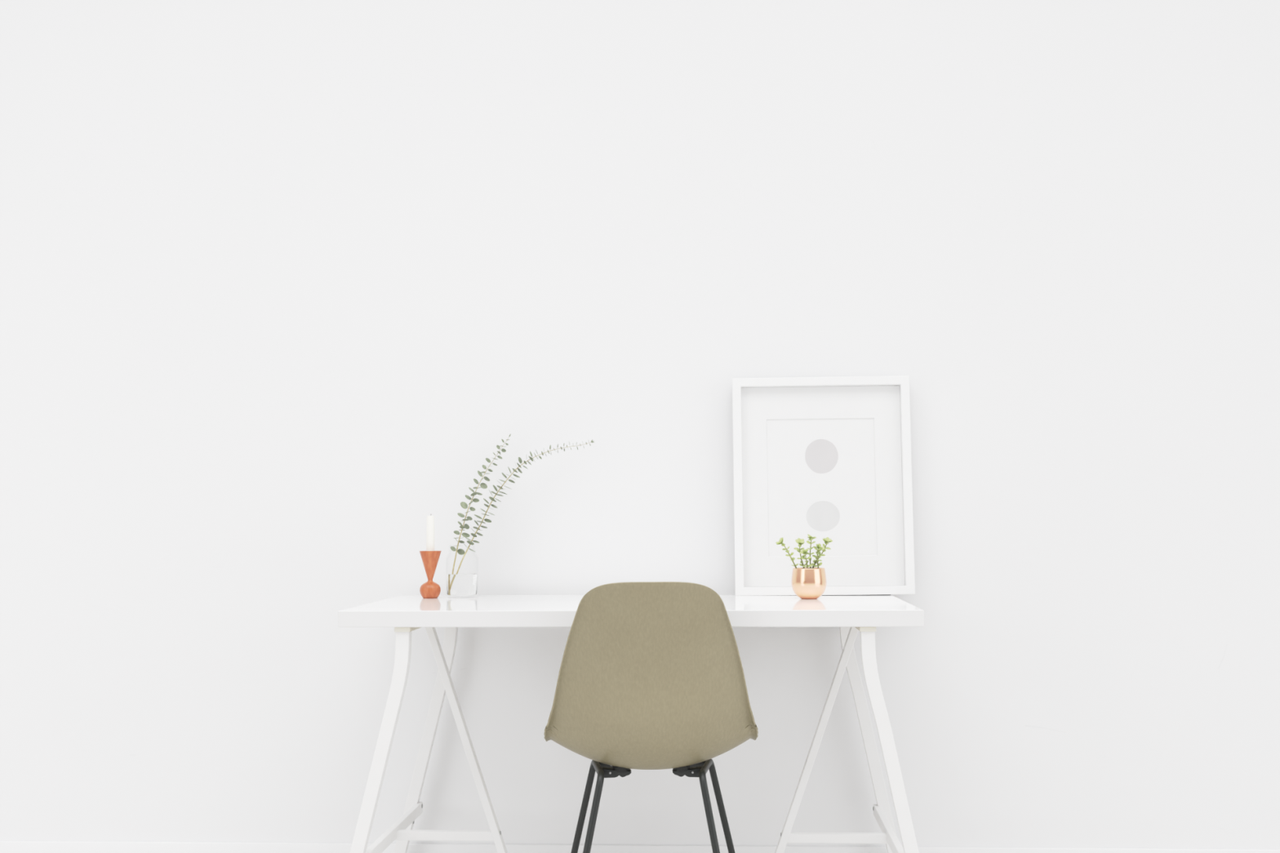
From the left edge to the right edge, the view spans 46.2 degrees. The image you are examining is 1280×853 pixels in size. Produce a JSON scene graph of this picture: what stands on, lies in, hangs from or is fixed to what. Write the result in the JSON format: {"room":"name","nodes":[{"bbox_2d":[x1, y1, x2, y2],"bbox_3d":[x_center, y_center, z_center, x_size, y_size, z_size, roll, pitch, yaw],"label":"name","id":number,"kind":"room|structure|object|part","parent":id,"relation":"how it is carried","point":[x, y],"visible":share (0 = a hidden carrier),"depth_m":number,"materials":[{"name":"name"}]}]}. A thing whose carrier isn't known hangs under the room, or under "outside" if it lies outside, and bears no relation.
{"room":"home office","nodes":[
{"label":"home office","id":0,"kind":"room"},
{"bbox_2d":[0,0,1279,849],"bbox_3d":[0.008,-0.446,3.813,10.000,3.200,0.120,0,-3,3],"label":"wall","id":1,"kind":"structure","parent":0,"point":[280,280],"depth_m":3.74,"materials":[{"name":"paint"}]},
{"bbox_2d":[0,840,1279,852],"bbox_3d":[0.013,1.084,3.655,10.000,0.126,0.012,0,-3,3],"label":"baseboard","id":2,"kind":"structure","parent":1,"relation":"attached to","point":[6,846],"depth_m":3.68,"materials":[{"name":"white paint"}]},
{"bbox_2d":[791,567,826,599],"bbox_3d":[0.390,0.362,3.463,0.081,0.070,0.081,0,-3,3],"label":"pot","id":3,"kind":"object","parent":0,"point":[807,583],"depth_m":3.43,"materials":[{"name":"gold metal"}]},
{"bbox_3d":[-0.164,1.005,0.408,10.000,0.100,6.755,0,-3,3],"label":"floor","id":4,"kind":"structure","parent":0,"visible":0},
{"bbox_2d":[350,627,507,852],"bbox_3d":[-0.439,0.781,3.368,0.405,0.701,0.588,0,-3,3],"label":"trestle","id":5,"kind":"object","parent":4,"relation":"on","point":[401,831],"visible":0.79,"depth_m":3.35,"materials":[{"name":"white wood"}]},
{"bbox_3d":[-0.564,0.768,3.099,0.179,0.689,0.028,0,-3,3],"label":"leg","id":6,"kind":"part","parent":5,"relation":"part of","materials":[{"name":"white wood"}]},
{"bbox_3d":[-0.551,0.909,3.366,0.015,0.026,0.576,0,-3,3],"label":"rail","id":7,"kind":"part","parent":5,"relation":"part of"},
{"bbox_3d":[-0.533,0.800,3.649,0.179,0.689,0.028,0,-3,3],"label":"leg","id":8,"kind":"part","parent":5,"relation":"part of","materials":[{"name":"white wood"}]},
{"bbox_3d":[-0.435,0.915,3.360,0.226,0.020,0.020,0,-3,3],"label":"cross rail","id":9,"kind":"part","parent":5,"relation":"part of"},
{"bbox_3d":[-0.363,0.782,3.364,0.244,0.689,0.028,0,-3,3],"label":"leg","id":10,"kind":"part","parent":5,"relation":"part of","materials":[{"name":"white wood"}]},
{"bbox_2d":[337,594,924,627],"bbox_3d":[-0.009,0.411,3.366,1.200,0.034,0.600,0,-3,3],"label":"tabletop","id":11,"kind":"object","parent":5,"relation":"on","point":[882,610],"visible":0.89,"depth_m":3.09,"materials":[{"name":"white paint"}]},
{"bbox_2d":[419,551,441,598],"bbox_3d":[-0.499,0.352,3.574,0.052,0.112,0.052,0,-3,3],"label":"candlestick","id":12,"kind":"object","parent":11,"relation":"on","point":[429,589],"visible":1,"depth_m":3.56,"materials":[{"name":"orange wood"}]},
{"bbox_2d":[426,514,434,551],"bbox_3d":[-0.500,0.263,3.580,0.020,0.110,0.020,0,-3,3],"label":"candle","id":13,"kind":"object","parent":12,"relation":"in","point":[430,519],"visible":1,"depth_m":3.57,"materials":[{"name":"beige wax"}]},
{"bbox_2d":[446,573,477,595],"bbox_3d":[-0.426,0.347,3.597,0.078,0.125,0.078,0,-3,3],"label":"glass jar","id":14,"kind":"object","parent":11,"relation":"on","point":[460,584],"visible":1,"depth_m":3.56,"materials":[{"name":"glass"}]},
{"bbox_2d":[449,434,511,574],"bbox_3d":[-0.391,0.210,3.656,0.161,0.390,0.048,2,-4,-34],"label":"branch","id":15,"kind":"object","parent":14,"relation":"in","point":[461,552],"visible":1,"depth_m":3.65,"materials":[{"name":"green plant"}]},
{"bbox_2d":[455,440,594,574],"bbox_3d":[-0.284,0.217,3.631,0.352,0.374,0.052,0,-3,-11],"label":"branch","id":16,"kind":"object","parent":14,"relation":"in","point":[531,459],"visible":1,"depth_m":3.62,"materials":[{"name":"green plant"}]},
{"bbox_2d":[775,533,832,599],"bbox_3d":[0.381,0.323,3.460,0.119,0.149,0.081,2,-4,-32],"label":"potted succulent","id":17,"kind":"object","parent":11,"relation":"on","point":[807,582],"visible":1,"depth_m":3.44,"materials":[{"name":"green plant"}]},
{"bbox_3d":[0.346,0.302,3.466,0.041,0.068,0.004,1,-4,-17],"label":"stem","id":18,"kind":"part","parent":17,"relation":"part of","materials":[{"name":"green plant"}]},
{"bbox_3d":[0.375,0.303,3.472,0.015,0.065,0.005,2,-4,-33],"label":"stem","id":19,"kind":"part","parent":17,"relation":"part of","materials":[{"name":"green plant"}]},
{"bbox_3d":[0.393,0.297,3.462,0.006,0.075,0.006,1,-4,-19],"label":"stem","id":20,"kind":"part","parent":17,"relation":"part of","materials":[{"name":"green plant"}]},
{"bbox_3d":[0.415,0.301,3.473,0.037,0.067,0.009,0,-3,3],"label":"stem","id":21,"kind":"part","parent":17,"relation":"part of","materials":[{"name":"green plant"}]},
{"bbox_2d":[732,375,915,595],"bbox_3d":[0.443,0.144,3.647,0.431,0.531,0.066,0,-3,2],"label":"framed picture","id":22,"kind":"object","parent":11,"relation":"on","point":[821,458],"visible":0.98,"depth_m":3.65,"materials":[{"name":"white paint"}]},
{"bbox_2d":[741,418,876,555],"bbox_3d":[0.443,0.144,3.650,0.389,0.487,0.025,0,-3,2],"label":"art print","id":23,"kind":"object","parent":22,"relation":"attached to","point":[817,477],"depth_m":3.65,"materials":[{"name":"white paper"}]},
{"bbox_2d":[543,582,758,852],"bbox_3d":[0.029,0.717,3.149,0.452,0.799,0.487,0,-3,-1],"label":"shell chair","id":24,"kind":"object","parent":4,"relation":"on","point":[651,676],"visible":1,"depth_m":2.99,"materials":[{"name":"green plastic"}]},
{"bbox_3d":[-0.136,0.916,3.258,0.119,0.395,0.030,-2,-4,31],"label":"leg","id":25,"kind":"part","parent":24,"relation":"part of","materials":[{"name":"black metal"}]},
{"bbox_3d":[-0.111,0.893,2.964,0.028,0.406,0.139,-3,-4,38],"label":"leg","id":26,"kind":"part","parent":24,"relation":"part of","materials":[{"name":"black metal"}]},
{"bbox_3d":[-0.088,0.712,3.132,0.014,0.025,0.204,0,-3,-5],"label":"rail","id":27,"kind":"part","parent":24,"relation":"part of","materials":[{"name":"black metal"}]},
{"bbox_3d":[0.138,0.711,3.134,0.014,0.025,0.205,-1,-3,6],"label":"rail","id":28,"kind":"part","parent":24,"relation":"part of","materials":[{"name":"black metal"}]},
{"bbox_3d":[0.156,0.892,2.966,0.028,0.406,0.133,2,-4,-35],"label":"leg","id":29,"kind":"part","parent":24,"relation":"part of","materials":[{"name":"black metal"}]},
{"bbox_3d":[0.192,0.914,3.261,0.121,0.395,0.029,2,-4,-31],"label":"leg","id":30,"kind":"part","parent":24,"relation":"part of","materials":[{"name":"black metal"}]},
{"bbox_2d":[774,626,919,852],"bbox_3d":[0.431,0.774,3.321,0.399,0.701,0.588,0,-3,3],"label":"trestle","id":31,"kind":"object","parent":4,"relation":"on","point":[882,810],"visible":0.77,"depth_m":3.31,"materials":[{"name":"white wood"}]},
{"bbox_3d":[0.364,0.776,3.324,0.257,0.689,0.028,0,-3,3],"label":"leg","id":32,"kind":"part","parent":31,"relation":"part of","materials":[{"name":"white wood"}]},
{"bbox_3d":[0.434,0.908,3.313,0.225,0.020,0.020,0,-3,3],"label":"cross rail","id":33,"kind":"part","parent":31,"relation":"part of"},
{"bbox_3d":[0.562,0.791,3.590,0.160,0.689,0.028,0,-3,3],"label":"leg","id":34,"kind":"part","parent":31,"relation":"part of","materials":[{"name":"white wood"}]},
{"bbox_3d":[0.550,0.900,3.307,0.015,0.026,0.576,0,-3,3],"label":"rail","id":35,"kind":"part","parent":31,"relation":"part of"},
{"bbox_3d":[0.531,0.759,3.039,0.160,0.689,0.028,0,-3,3],"label":"leg","id":36,"kind":"part","parent":31,"relation":"part of","materials":[{"name":"white wood"}]}
]}

